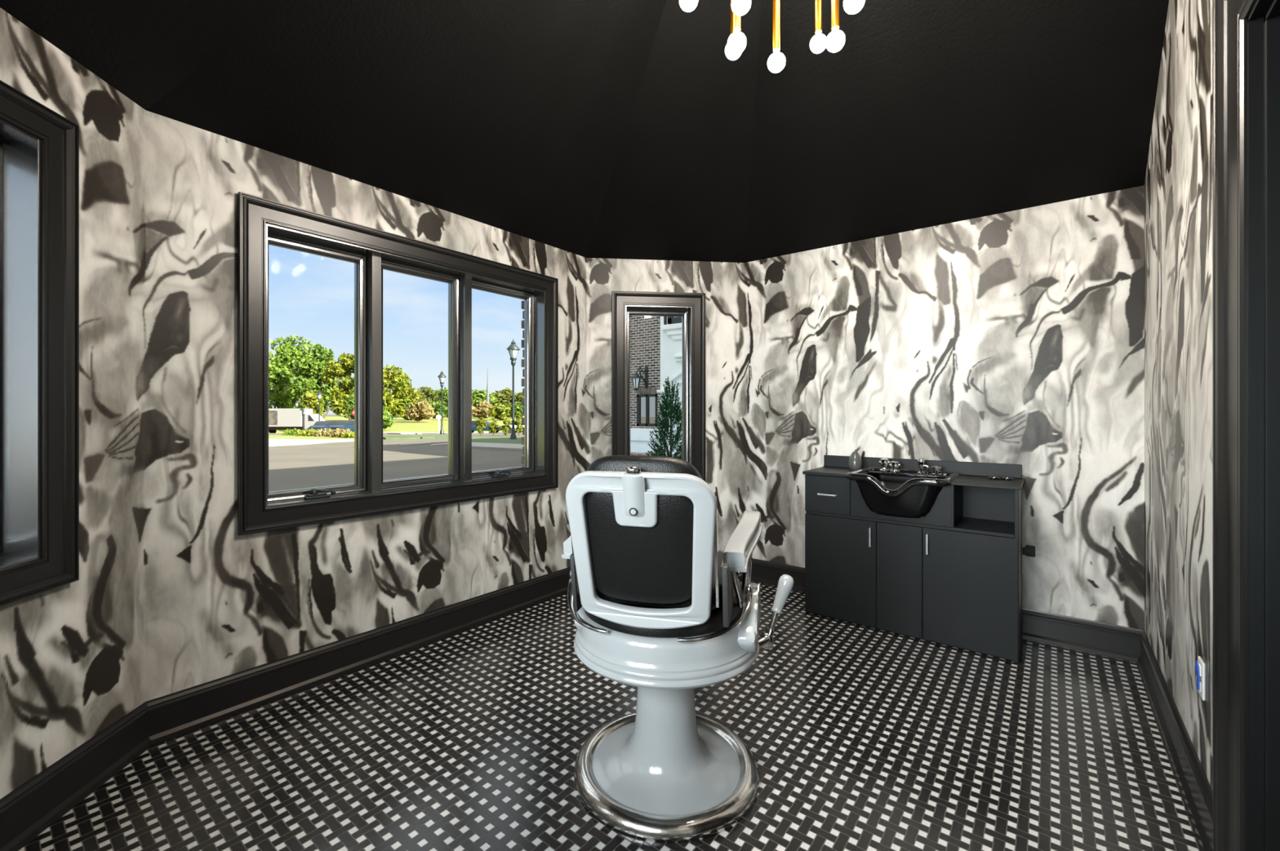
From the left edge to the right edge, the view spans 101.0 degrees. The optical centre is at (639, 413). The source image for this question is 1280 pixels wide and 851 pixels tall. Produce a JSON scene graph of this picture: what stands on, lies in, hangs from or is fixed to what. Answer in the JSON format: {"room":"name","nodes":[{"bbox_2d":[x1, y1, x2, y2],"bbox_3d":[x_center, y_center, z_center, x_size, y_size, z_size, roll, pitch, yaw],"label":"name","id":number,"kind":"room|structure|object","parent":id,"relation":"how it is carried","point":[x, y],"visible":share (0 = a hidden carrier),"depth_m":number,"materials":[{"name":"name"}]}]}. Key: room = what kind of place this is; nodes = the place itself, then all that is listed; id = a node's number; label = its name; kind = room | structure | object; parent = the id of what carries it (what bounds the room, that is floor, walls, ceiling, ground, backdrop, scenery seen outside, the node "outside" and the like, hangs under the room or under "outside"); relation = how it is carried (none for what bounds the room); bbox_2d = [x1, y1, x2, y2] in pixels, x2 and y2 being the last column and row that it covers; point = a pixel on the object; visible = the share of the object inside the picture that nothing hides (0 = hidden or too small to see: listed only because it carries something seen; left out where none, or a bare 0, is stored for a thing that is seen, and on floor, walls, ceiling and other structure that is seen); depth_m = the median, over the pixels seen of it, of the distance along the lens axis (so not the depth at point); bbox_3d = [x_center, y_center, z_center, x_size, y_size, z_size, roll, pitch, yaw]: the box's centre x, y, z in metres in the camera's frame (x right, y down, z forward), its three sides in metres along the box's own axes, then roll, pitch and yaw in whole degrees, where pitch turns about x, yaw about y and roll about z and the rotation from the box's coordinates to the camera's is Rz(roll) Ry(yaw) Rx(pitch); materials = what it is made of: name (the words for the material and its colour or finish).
{"room":"salon","nodes":[
{"label":"salon","id":0,"kind":"room"},
{"bbox_2d":[0,7,145,799],"bbox_3d":[-1.937,0.065,1.444,0.150,2.510,1.239,0,0,-7],"label":"wall","id":1,"kind":"structure","parent":0,"point":[73,655],"depth_m":1.85,"materials":[{"name":"paper"}]},
{"bbox_2d":[0,80,79,606],"bbox_3d":[-1.935,-0.203,1.388,0.220,1.519,0.722,0,0,-7],"label":"window","id":2,"kind":"structure","parent":1,"relation":"in","point":[39,147],"depth_m":1.65,"materials":[{"name":"black paint"}]},
{"bbox_2d":[0,567,742,850],"bbox_3d":[-0.818,1.215,2.762,0.910,0.170,4.225,0,0,38],"label":"baseboard","id":3,"kind":"structure","parent":1,"relation":"attached to","point":[29,810],"depth_m":2.25,"materials":[{"name":"black paint"}]},
{"bbox_2d":[145,110,586,702],"bbox_3d":[-1.232,0.065,3.093,0.150,2.510,2.485,0,0,38],"label":"wall","id":4,"kind":"structure","parent":0,"point":[220,602],"depth_m":2.32,"materials":[{"name":"paper"}]},
{"bbox_2d":[237,191,558,535],"bbox_3d":[-1.244,-0.216,3.086,0.220,1.491,1.870,0,0,38],"label":"window","id":5,"kind":"structure","parent":4,"relation":"in","point":[262,223],"depth_m":2.81,"materials":[{"name":"black paint"}]},
{"bbox_2d":[521,300,524,466],"bbox_3d":[-1.352,0.025,3.187,0.145,2.950,2.725,0,0,38],"label":"stone veneer","id":6,"kind":"object","parent":4,"relation":"attached to","point":[522,302],"visible":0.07,"depth_m":3.90,"materials":[{"name":"brick"}]},
{"bbox_2d":[0,0,1168,262],"bbox_3d":[0.076,-1.960,2.063,3.179,1.540,4.225,0,0,38],"label":"ceiling","id":7,"kind":"structure","parent":0,"point":[603,129],"depth_m":2.71,"materials":[{"name":"black paint"}]},
{"bbox_2d":[679,0,697,12],"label":"chandelier","id":8,"kind":"object","parent":7,"relation":"hanging from","point":[687,6],"depth_m":1.74,"materials":[{"name":"white glass"}]},
{"bbox_2d":[724,0,751,60],"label":"chandelier","id":9,"kind":"object","parent":7,"relation":"hanging from","point":[736,43],"depth_m":1.73,"materials":[{"name":"white glass"}]},
{"bbox_2d":[767,0,785,72],"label":"pendant light","id":10,"kind":"object","parent":7,"relation":"hanging from","point":[776,61],"depth_m":1.87,"materials":[{"name":"gold metal"}]},
{"bbox_2d":[809,0,844,53],"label":"chandelier","id":11,"kind":"object","parent":7,"relation":"hanging from","point":[833,42],"depth_m":1.77,"materials":[{"name":"white glass"}]},
{"bbox_2d":[843,0,865,14],"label":"chandelier","id":12,"kind":"object","parent":7,"relation":"hanging from","point":[851,6],"depth_m":1.61,"materials":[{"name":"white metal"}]},
{"bbox_2d":[18,579,1200,850],"bbox_3d":[0.557,1.340,1.687,4.400,0.080,4.225,0,0,38],"label":"floor","id":13,"kind":"structure","parent":0,"point":[860,738],"depth_m":2.00,"materials":[{"name":"tile"}]},
{"bbox_2d":[561,455,794,842],"bbox_3d":[0.149,0.716,1.984,0.807,1.166,0.980,0,0,15],"label":"barber chair","id":14,"kind":"object","parent":13,"relation":"on","point":[655,606],"visible":1,"depth_m":1.66,"materials":[{"name":"silver metal"}]},
{"bbox_2d":[622,475,644,516],"bbox_3d":[-0.019,0.242,1.544,0.068,0.125,0.043,0,0,15],"label":"socket","id":15,"kind":"object","parent":14,"relation":"attached to","point":[633,486],"depth_m":1.54,"materials":[{"name":"silver metal"}]},
{"bbox_2d":[584,455,702,606],"bbox_3d":[0.010,0.371,1.654,0.400,0.484,0.158,0,0,15],"label":"cushion","id":16,"kind":"object","parent":14,"relation":"on","point":[656,561],"depth_m":1.60,"materials":[{"name":"black leather"}]},
{"bbox_2d":[802,455,1024,663],"bbox_3d":[1.638,0.797,3.239,1.154,1.003,0.446,0,0,38],"label":"base cabinet","id":17,"kind":"object","parent":13,"relation":"on","point":[951,575],"visible":0.87,"depth_m":3.07,"materials":[{"name":"black laminate"}]},
{"bbox_2d":[802,466,1024,489],"bbox_3d":[1.643,0.385,3.243,1.152,0.018,0.432,0,0,38],"label":"countertop","id":18,"kind":"structure","parent":17,"relation":"on","point":[962,480],"depth_m":2.98,"materials":[{"name":"black laminate"}]},
{"bbox_2d":[848,447,862,470],"bbox_3d":[1.438,0.300,3.521,0.086,0.151,0.086,0,0,38],"label":"soap dispenser","id":19,"kind":"object","parent":18,"relation":"on","point":[855,463],"visible":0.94,"depth_m":3.49,"materials":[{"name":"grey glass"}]},
{"bbox_2d":[878,458,900,472],"bbox_3d":[1.602,0.331,3.384,0.126,0.082,0.064,0,0,42],"label":"faucet","id":20,"kind":"object","parent":18,"relation":"on","point":[884,463],"visible":1,"depth_m":3.38,"materials":[{"name":"silver metal"}]},
{"bbox_2d":[845,467,959,517],"bbox_3d":[1.586,0.478,3.191,0.556,0.240,0.482,0,0,38],"label":"basin","id":21,"kind":"object","parent":18,"relation":"in","point":[908,493],"visible":0.91,"depth_m":3.06,"materials":[{"name":"black ceramic"}]},
{"bbox_2d":[917,458,928,474],"bbox_3d":[1.757,0.326,3.272,0.064,0.092,0.044,0,0,38],"label":"holder","id":22,"kind":"object","parent":21,"relation":"on","point":[921,462],"visible":1,"depth_m":3.26,"materials":[{"name":"silver metal"}]},
{"bbox_2d":[930,466,942,475],"bbox_3d":[1.813,0.346,3.222,0.062,0.052,0.062,0,0,38],"label":"vacuum breaker","id":23,"kind":"object","parent":21,"relation":"on","point":[936,470],"visible":1,"depth_m":3.20,"materials":[{"name":"silver metal"}]},
{"bbox_2d":[987,476,1013,479],"bbox_3d":[2.059,0.370,3.012,0.123,0.011,0.062,0,0,27],"label":"insert","id":24,"kind":"object","parent":18,"relation":"on","point":[988,477],"visible":1,"depth_m":3.00,"materials":[{"name":"metal"}]},
{"bbox_2d":[586,257,744,552],"bbox_3d":[0.200,0.065,4.167,1.240,2.510,0.150,0,0,-6],"label":"wall","id":25,"kind":"structure","parent":0,"point":[722,283],"depth_m":4.13,"materials":[{"name":"paper"}]},
{"bbox_2d":[611,290,705,481],"bbox_3d":[0.137,-0.204,4.165,0.728,1.466,0.220,0,0,-6],"label":"window","id":26,"kind":"structure","parent":25,"relation":"in","point":[691,307],"depth_m":4.10,"materials":[{"name":"black paint"}]},
{"bbox_2d":[744,185,1144,630],"bbox_3d":[1.773,0.065,3.513,2.290,2.510,0.150,0,0,38],"label":"wall","id":27,"kind":"structure","parent":0,"point":[1014,337],"depth_m":3.18,"materials":[{"name":"paper"}]},
{"bbox_2d":[823,455,1022,478],"bbox_3d":[1.765,0.336,3.411,1.141,0.079,0.019,0,0,38],"label":"backsplash","id":28,"kind":"structure","parent":27,"relation":"attached to","point":[987,469],"depth_m":3.27,"materials":[{"name":"black laminate"}]},
{"bbox_2d":[751,558,1144,663],"bbox_3d":[1.717,1.215,3.442,2.290,0.170,0.030,0,0,38],"label":"baseboard","id":29,"kind":"structure","parent":27,"relation":"attached to","point":[1107,640],"depth_m":2.93,"materials":[{"name":"black paint"}]},
{"bbox_2d":[1022,545,1035,557],"bbox_3d":[2.231,0.790,3.025,0.057,0.060,0.054,0,0,38],"label":"plug","id":30,"kind":"object","parent":27,"relation":"attached to","point":[1028,551],"visible":1,"depth_m":3.01,"materials":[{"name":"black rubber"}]},
{"bbox_2d":[1144,0,1212,789],"bbox_3d":[1.387,-0.664,1.038,0.150,3.968,4.225,0,0,38],"label":"wall","id":31,"kind":"structure","parent":0,"point":[1178,182],"depth_m":1.96,"materials":[{"name":"paper"}]},
{"bbox_2d":[1137,630,1212,850],"bbox_3d":[2.114,1.215,2.114,0.030,0.170,1.636,0,0,38],"label":"baseboard","id":32,"kind":"structure","parent":31,"relation":"attached to","point":[1196,790],"depth_m":1.90,"materials":[{"name":"black paint"}]},
{"bbox_2d":[1194,656,1205,701],"bbox_3d":[1.786,0.843,1.682,0.015,0.116,0.072,0,0,38],"label":"electrical outlet","id":33,"kind":"object","parent":31,"relation":"attached to","point":[1200,667],"visible":1,"depth_m":1.67,"materials":[{"name":"white plastic"}]},
{"bbox_2d":[1197,663,1200,676],"bbox_3d":[1.785,0.818,1.683,0.004,0.032,0.030,0,0,38],"label":"socket","id":34,"kind":"object","parent":33,"relation":"attached to","point":[1198,664],"depth_m":1.68,"materials":[{"name":"white plastic"}]},
{"bbox_2d":[1212,0,1279,850],"bbox_3d":[1.556,0.069,0.628,0.980,2.463,1.338,0,0,38],"label":"door","id":35,"kind":"structure","parent":31,"relation":"in","point":[1246,33],"depth_m":1.28,"materials":[{"name":"black paint"}]},
{"label":"outside","id":36,"kind":"structure","parent":0,"visible":0},
{"bbox_2d":[268,414,524,492],"bbox_3d":[-50.000,1.700,140.000,552.603,2.400,542.262,0,0,38],"label":"ground","id":37,"kind":"structure","parent":36,"point":[332,464],"depth_m":16.81,"materials":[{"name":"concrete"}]},
{"bbox_2d":[268,334,323,408],"bbox_3d":[-67.504,-6.457,100.213,12.952,18.013,15.011,0,0,38],"label":"tree","id":38,"kind":"object","parent":37,"relation":"on","point":[280,366],"visible":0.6,"depth_m":98.38,"materials":[{"name":"green plant"}]},
{"bbox_2d":[268,408,325,433],"bbox_3d":[-42.900,0.971,64.485,8.200,3.150,2.330,0,0,0],"label":"box truck","id":39,"kind":"object","parent":37,"relation":"on","point":[278,419],"visible":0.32,"depth_m":63.35,"materials":[{"name":"white metal"}]},
{"bbox_2d":[268,435,350,439],"bbox_3d":[-19.551,1.640,31.955,5.662,0.571,14.570,0,0,-36],"label":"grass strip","id":40,"kind":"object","parent":37,"relation":"on","point":[270,437],"visible":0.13,"depth_m":30.24,"materials":[{"name":"plant"}]},
{"bbox_2d":[281,428,307,435],"bbox_3d":[-23.385,1.399,35.926,1.666,0.803,1.701,0,0,-37],"label":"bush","id":41,"kind":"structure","parent":40,"relation":"on","point":[291,433],"depth_m":35.56,"materials":[{"name":"green plant"}]},
{"bbox_2d":[295,427,320,436],"bbox_3d":[-21.262,1.305,33.998,1.834,0.848,1.736,0,0,38],"label":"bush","id":42,"kind":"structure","parent":40,"relation":"on","point":[303,433],"depth_m":33.69,"materials":[{"name":"yellow plant"}]},
{"bbox_2d":[311,427,333,436],"bbox_3d":[-19.700,1.310,32.985,1.599,0.882,1.517,0,0,-16],"label":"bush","id":43,"kind":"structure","parent":40,"relation":"on","point":[326,433],"depth_m":32.66,"materials":[{"name":"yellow plant"}]},
{"bbox_2d":[329,426,350,437],"bbox_3d":[-17.551,1.160,31.031,1.194,0.845,1.337,0,0,-7],"label":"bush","id":44,"kind":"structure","parent":40,"relation":"on","point":[338,433],"depth_m":30.73,"materials":[{"name":"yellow plant"}]},
{"bbox_2d":[341,431,354,438],"bbox_3d":[-16.368,1.286,30.013,1.162,0.672,1.331,0,0,5],"label":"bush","id":45,"kind":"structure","parent":40,"relation":"on","point":[348,435],"depth_m":29.58,"materials":[{"name":"yellow plant"}]},
{"bbox_2d":[268,438,354,446],"bbox_3d":[-17.452,1.559,27.357,5.619,0.457,5.398,0,0,38],"label":"sidewalk","id":46,"kind":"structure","parent":37,"relation":"on","point":[272,442],"depth_m":25.88,"materials":[{"name":"concrete"}]},
{"bbox_2d":[301,390,324,415],"bbox_3d":[-45.523,-0.293,73.054,4.020,6.131,3.272,0,0,38],"label":"tree","id":47,"kind":"object","parent":37,"relation":"on","point":[310,397],"visible":0.48,"depth_m":72.50,"materials":[{"name":"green plant"}]},
{"bbox_2d":[283,343,350,418],"bbox_3d":[-56.270,-4.704,91.943,8.524,15.147,11.066,0,0,38],"label":"tree","id":48,"kind":"object","parent":37,"relation":"on","point":[315,362],"visible":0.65,"depth_m":89.95,"materials":[{"name":"green plant"}]},
{"bbox_2d":[316,391,322,421],"bbox_3d":[-37.700,-0.204,62.000,0.639,5.029,0.639,0,0,38],"label":"lamp post","id":49,"kind":"object","parent":37,"relation":"on","point":[319,394],"visible":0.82,"depth_m":61.93,"materials":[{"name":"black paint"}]},
{"bbox_2d":[309,421,335,431],"bbox_3d":[-35.200,1.525,59.998,1.800,1.414,4.485,0,0,8],"label":"parked car","id":50,"kind":"object","parent":37,"relation":"on","point":[318,424],"visible":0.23,"depth_m":58.34,"materials":[{"name":"blue paint"}]},
{"bbox_2d":[318,352,354,420],"bbox_3d":[-43.478,-3.145,80.026,7.843,12.057,8.346,0,0,38],"label":"tree","id":51,"kind":"object","parent":37,"relation":"on","point":[344,366],"visible":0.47,"depth_m":78.26,"materials":[{"name":"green plant"}]},
{"bbox_2d":[328,420,354,431],"bbox_3d":[-31.201,1.430,56.998,1.800,1.414,4.485,0,0,13],"label":"parked car","id":52,"kind":"object","parent":37,"relation":"on","point":[347,424],"visible":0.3,"depth_m":55.47,"materials":[{"name":"blue paint"}]},
{"bbox_2d":[343,392,354,420],"bbox_3d":[-35.988,-0.060,66.996,2.707,5.205,2.368,0,0,-37],"label":"tree","id":53,"kind":"object","parent":37,"relation":"on","point":[350,404],"visible":0.3,"depth_m":66.36,"materials":[{"name":"green plant"}]},
{"bbox_2d":[382,405,394,429],"bbox_3d":[-39.260,0.758,80.028,3.936,4.251,3.692,0,0,38],"label":"tree","id":54,"kind":"object","parent":37,"relation":"on","point":[388,419],"visible":0.24,"depth_m":79.77,"materials":[{"name":"green plant"}]},
{"bbox_2d":[268,416,524,433],"bbox_3d":[-61.064,2.006,117.238,133.224,2.387,147.017,0,0,38],"label":"lawn","id":55,"kind":"structure","parent":37,"relation":"on","point":[401,425],"depth_m":100.97,"materials":[{"name":"plant"}]},
{"bbox_2d":[401,402,414,420],"bbox_3d":[-53.597,-0.565,123.858,5.338,4.840,5.495,0,0,38],"label":"bush","id":56,"kind":"object","parent":55,"relation":"on","point":[409,405],"visible":0.12,"depth_m":123.21,"materials":[{"name":"green plant"}]},
{"bbox_2d":[428,401,447,418],"bbox_3d":[-52.847,-0.759,138.016,5.803,5.005,6.872,0,0,38],"label":"bush","id":57,"kind":"object","parent":55,"relation":"on","point":[437,406],"visible":0.59,"depth_m":136.82,"materials":[{"name":"green plant"}]},
{"bbox_2d":[471,400,493,417],"bbox_3d":[-41.434,-0.950,137.673,6.873,5.114,6.198,0,0,38],"label":"bush","id":58,"kind":"object","parent":55,"relation":"on","point":[482,410],"visible":0.92,"depth_m":136.54,"materials":[{"name":"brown plant"}]},
{"bbox_2d":[488,402,511,420],"bbox_3d":[-33.003,-0.427,123.919,5.473,4.746,5.097,0,0,38],"label":"bush","id":59,"kind":"object","parent":55,"relation":"on","point":[499,411],"visible":0.98,"depth_m":122.85,"materials":[{"name":"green plant"}]},
{"bbox_2d":[508,401,524,418],"bbox_3d":[-32.402,-0.766,138.027,4.419,5.081,4.672,0,0,38],"label":"bush","id":60,"kind":"object","parent":55,"relation":"on","point":[518,407],"visible":0.83,"depth_m":137.19,"materials":[{"name":"green plant"}]},
{"bbox_2d":[382,364,421,417],"bbox_3d":[-50.483,-3.748,105.811,10.424,12.115,12.218,0,0,38],"label":"tree","id":61,"kind":"object","parent":37,"relation":"on","point":[399,384],"visible":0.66,"depth_m":105.06,"materials":[{"name":"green plant"}]},
{"bbox_2d":[386,433,422,434],"bbox_3d":[-20.238,1.894,45.972,3.714,0.453,2.079,0,0,44],"label":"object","id":62,"kind":"object","parent":37,"relation":"on","point":[387,433],"visible":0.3,"depth_m":44.85,"materials":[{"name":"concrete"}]},
{"bbox_2d":[395,389,429,417],"bbox_3d":[-65.293,-2.964,147.947,9.894,8.419,9.458,0,0,38],"label":"tree","id":63,"kind":"object","parent":37,"relation":"on","point":[423,398],"visible":0.05,"depth_m":147.56,"materials":[{"name":"green plant"}]},
{"bbox_2d":[382,435,448,439],"bbox_3d":[-13.850,1.637,33.250,4.252,0.508,5.065,0,0,-29],"label":"verge","id":64,"kind":"structure","parent":37,"relation":"on","point":[386,437],"depth_m":31.93,"materials":[{"name":"green plant"}]},
{"bbox_2d":[399,442,431,446],"bbox_3d":[-10.594,1.600,24.972,0.439,0.366,1.978,0,0,28],"label":"curb","id":65,"kind":"object","parent":37,"relation":"on","point":[426,443],"visible":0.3,"depth_m":24.70,"materials":[{"name":"concrete"}]},
{"bbox_2d":[404,401,435,422],"bbox_3d":[-46.878,-0.404,111.968,6.155,4.948,6.037,0,0,38],"label":"tree","id":66,"kind":"object","parent":37,"relation":"on","point":[420,411],"visible":0.99,"depth_m":110.72,"materials":[{"name":"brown plant"}]},
{"bbox_2d":[417,386,446,408],"bbox_3d":[-71.032,-4.084,173.886,11.172,10.220,12.435,0,0,38],"label":"tree","id":67,"kind":"object","parent":37,"relation":"on","point":[430,393],"visible":0.26,"depth_m":172.70,"materials":[{"name":"green plant"}]},
{"bbox_2d":[382,431,488,433],"bbox_3d":[-30.297,2.839,74.416,16.743,0.549,4.666,0,0,-2],"label":"pavement","id":68,"kind":"structure","parent":37,"relation":"on","point":[473,432],"depth_m":72.57,"materials":[{"name":"concrete"}]},
{"bbox_2d":[435,414,440,434],"bbox_3d":[-17.000,0.915,44.566,0.440,1.670,0.142,0,0,0],"label":"round sign","id":69,"kind":"object","parent":37,"relation":"on","point":[438,416],"visible":0.86,"depth_m":44.49,"materials":[{"name":"white metal"}]},
{"bbox_2d":[430,443,448,446],"bbox_3d":[-9.190,1.601,24.817,0.585,0.366,1.898,0,0,25],"label":"curb","id":70,"kind":"object","parent":37,"relation":"on","point":[443,444],"visible":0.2,"depth_m":24.52,"materials":[{"name":"concrete"}]},
{"bbox_2d":[432,387,448,407],"bbox_3d":[-73.243,-4.503,198.705,12.194,11.382,12.168,0,0,38],"label":"tree","id":71,"kind":"object","parent":37,"relation":"on","point":[445,392],"visible":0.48,"depth_m":196.32,"materials":[{"name":"green plant"}]},
{"bbox_2d":[437,370,445,434],"bbox_3d":[-16.300,-0.926,43.400,0.673,5.296,0.673,0,0,38],"label":"lamp post","id":72,"kind":"object","parent":37,"relation":"on","point":[442,376],"visible":0.97,"depth_m":43.34,"materials":[{"name":"black metal"}]},
{"bbox_2d":[445,407,448,417],"bbox_3d":[-43.591,-0.526,123.961,4.518,4.373,4.369,0,0,38],"label":"bush","id":73,"kind":"object","parent":37,"relation":"on","point":[446,409],"visible":0.04,"depth_m":122.93,"materials":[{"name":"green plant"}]},
{"bbox_2d":[447,397,475,407],"bbox_3d":[-49.876,-2.762,148.039,9.254,7.764,8.775,0,0,38],"label":"tree","id":74,"kind":"object","parent":37,"relation":"on","point":[473,401],"visible":0.04,"depth_m":147.94,"materials":[{"name":"green plant"}]},
{"bbox_2d":[475,417,487,435],"bbox_3d":[-11.634,0.957,38.593,0.852,1.439,0.872,0,0,38],"label":"shrub","id":75,"kind":"object","parent":37,"relation":"on","point":[481,421],"visible":0.99,"depth_m":38.47,"materials":[{"name":"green plant"}]},
{"bbox_2d":[471,389,497,408],"bbox_3d":[-52.455,-3.278,174.079,9.231,9.520,9.355,0,0,38],"label":"tree","id":76,"kind":"object","parent":37,"relation":"on","point":[479,396],"visible":0.43,"depth_m":172.41,"materials":[{"name":"green plant"}]},
{"bbox_2d":[471,420,502,433],"bbox_3d":[-17.602,1.478,58.500,4.485,1.414,1.800,0,0,0],"label":"parked car","id":77,"kind":"object","parent":37,"relation":"on","point":[473,423],"visible":0.26,"depth_m":57.64,"materials":[{"name":"blue paint"}]},
{"bbox_2d":[486,368,489,404],"bbox_3d":[-46.200,-6.580,160.000,1.296,14.760,1.296,0,0,38],"label":"radio tower","id":78,"kind":"structure","parent":37,"relation":"on","point":[487,385],"depth_m":159.72,"materials":[{"name":"grey metal"}]},
{"bbox_2d":[488,417,499,435],"bbox_3d":[-10.709,0.961,38.609,0.835,1.431,0.714,0,0,-20],"label":"shrub","id":79,"kind":"object","parent":37,"relation":"on","point":[493,427],"visible":1,"depth_m":38.52,"materials":[{"name":"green plant"}]},
{"bbox_2d":[490,392,503,404],"bbox_3d":[-54.276,-3.679,199.905,7.372,9.343,9.800,0,0,38],"label":"tree","id":80,"kind":"object","parent":37,"relation":"on","point":[493,393],"visible":0.06,"depth_m":198.93,"materials":[{"name":"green plant"}]},
{"bbox_2d":[471,436,523,444],"bbox_3d":[-7.411,1.599,28.567,3.448,0.475,10.743,0,0,-18],"label":"lawn","id":81,"kind":"structure","parent":37,"relation":"on","point":[474,439],"depth_m":27.10,"materials":[{"name":"green plant"}]},
{"bbox_2d":[471,442,524,451],"bbox_3d":[-6.132,1.582,23.060,5.537,0.436,2.244,0,0,30],"label":"curb","id":82,"kind":"object","parent":37,"relation":"on","point":[478,446],"visible":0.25,"depth_m":22.16,"materials":[{"name":"concrete"}]},
{"bbox_2d":[498,417,511,435],"bbox_3d":[-9.780,0.944,38.585,0.840,1.465,0.857,0,0,38],"label":"shrub","id":83,"kind":"object","parent":37,"relation":"on","point":[504,428],"visible":0.99,"depth_m":38.45,"materials":[{"name":"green plant"}]},
{"bbox_2d":[493,387,524,417],"bbox_3d":[-36.577,-2.835,147.941,9.178,9.126,8.543,0,0,38],"label":"tree","id":84,"kind":"object","parent":37,"relation":"on","point":[504,396],"visible":0.4,"depth_m":146.71,"materials":[{"name":"green plant"}]},
{"bbox_2d":[506,338,519,439],"bbox_3d":[-6.750,-1.267,28.100,0.694,5.457,0.694,0,0,38],"label":"lamp post","id":85,"kind":"object","parent":37,"relation":"on","point":[513,349],"visible":0.92,"depth_m":28.04,"materials":[{"name":"black metal"}]},
{"bbox_2d":[507,420,524,433],"bbox_3d":[-12.402,1.430,57.000,4.485,1.414,1.800,0,0,0],"label":"parked car","id":86,"kind":"object","parent":37,"relation":"on","point":[515,426],"visible":0.12,"depth_m":56.14,"materials":[{"name":"white paint"}]},
{"bbox_2d":[514,417,523,435],"bbox_3d":[-8.810,0.988,38.599,0.842,1.378,0.824,0,0,38],"label":"shrub","id":87,"kind":"object","parent":37,"relation":"on","point":[517,423],"visible":0.94,"depth_m":38.39,"materials":[{"name":"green plant"}]},
{"bbox_2d":[630,452,679,457],"bbox_3d":[-0.164,1.177,11.486,5.600,0.645,0.360,0,0,38],"label":"wall","id":88,"kind":"structure","parent":37,"relation":"on","point":[637,454],"depth_m":11.18,"materials":[{"name":"brick"}]},
{"bbox_2d":[630,315,681,454],"bbox_3d":[3.005,-1.350,18.870,9.500,5.700,9.160,0,0,38],"label":"neighboring building","id":89,"kind":"structure","parent":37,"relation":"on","point":[655,342],"depth_m":15.34,"materials":[{"name":"brick"}]},
{"bbox_2d":[631,366,647,391],"bbox_3d":[-0.045,-1.010,15.308,0.300,0.720,0.510,0,0,38],"label":"wall lantern","id":90,"kind":"object","parent":89,"relation":"attached to","point":[636,379],"visible":1,"depth_m":15.19,"materials":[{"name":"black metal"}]},
{"bbox_2d":[645,376,681,459],"bbox_3d":[0.527,0.425,9.018,1.062,2.150,1.094,0,0,0],"label":"conifer","id":91,"kind":"object","parent":37,"relation":"on","point":[667,405],"visible":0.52,"depth_m":8.92,"materials":[{"name":"green plant"}]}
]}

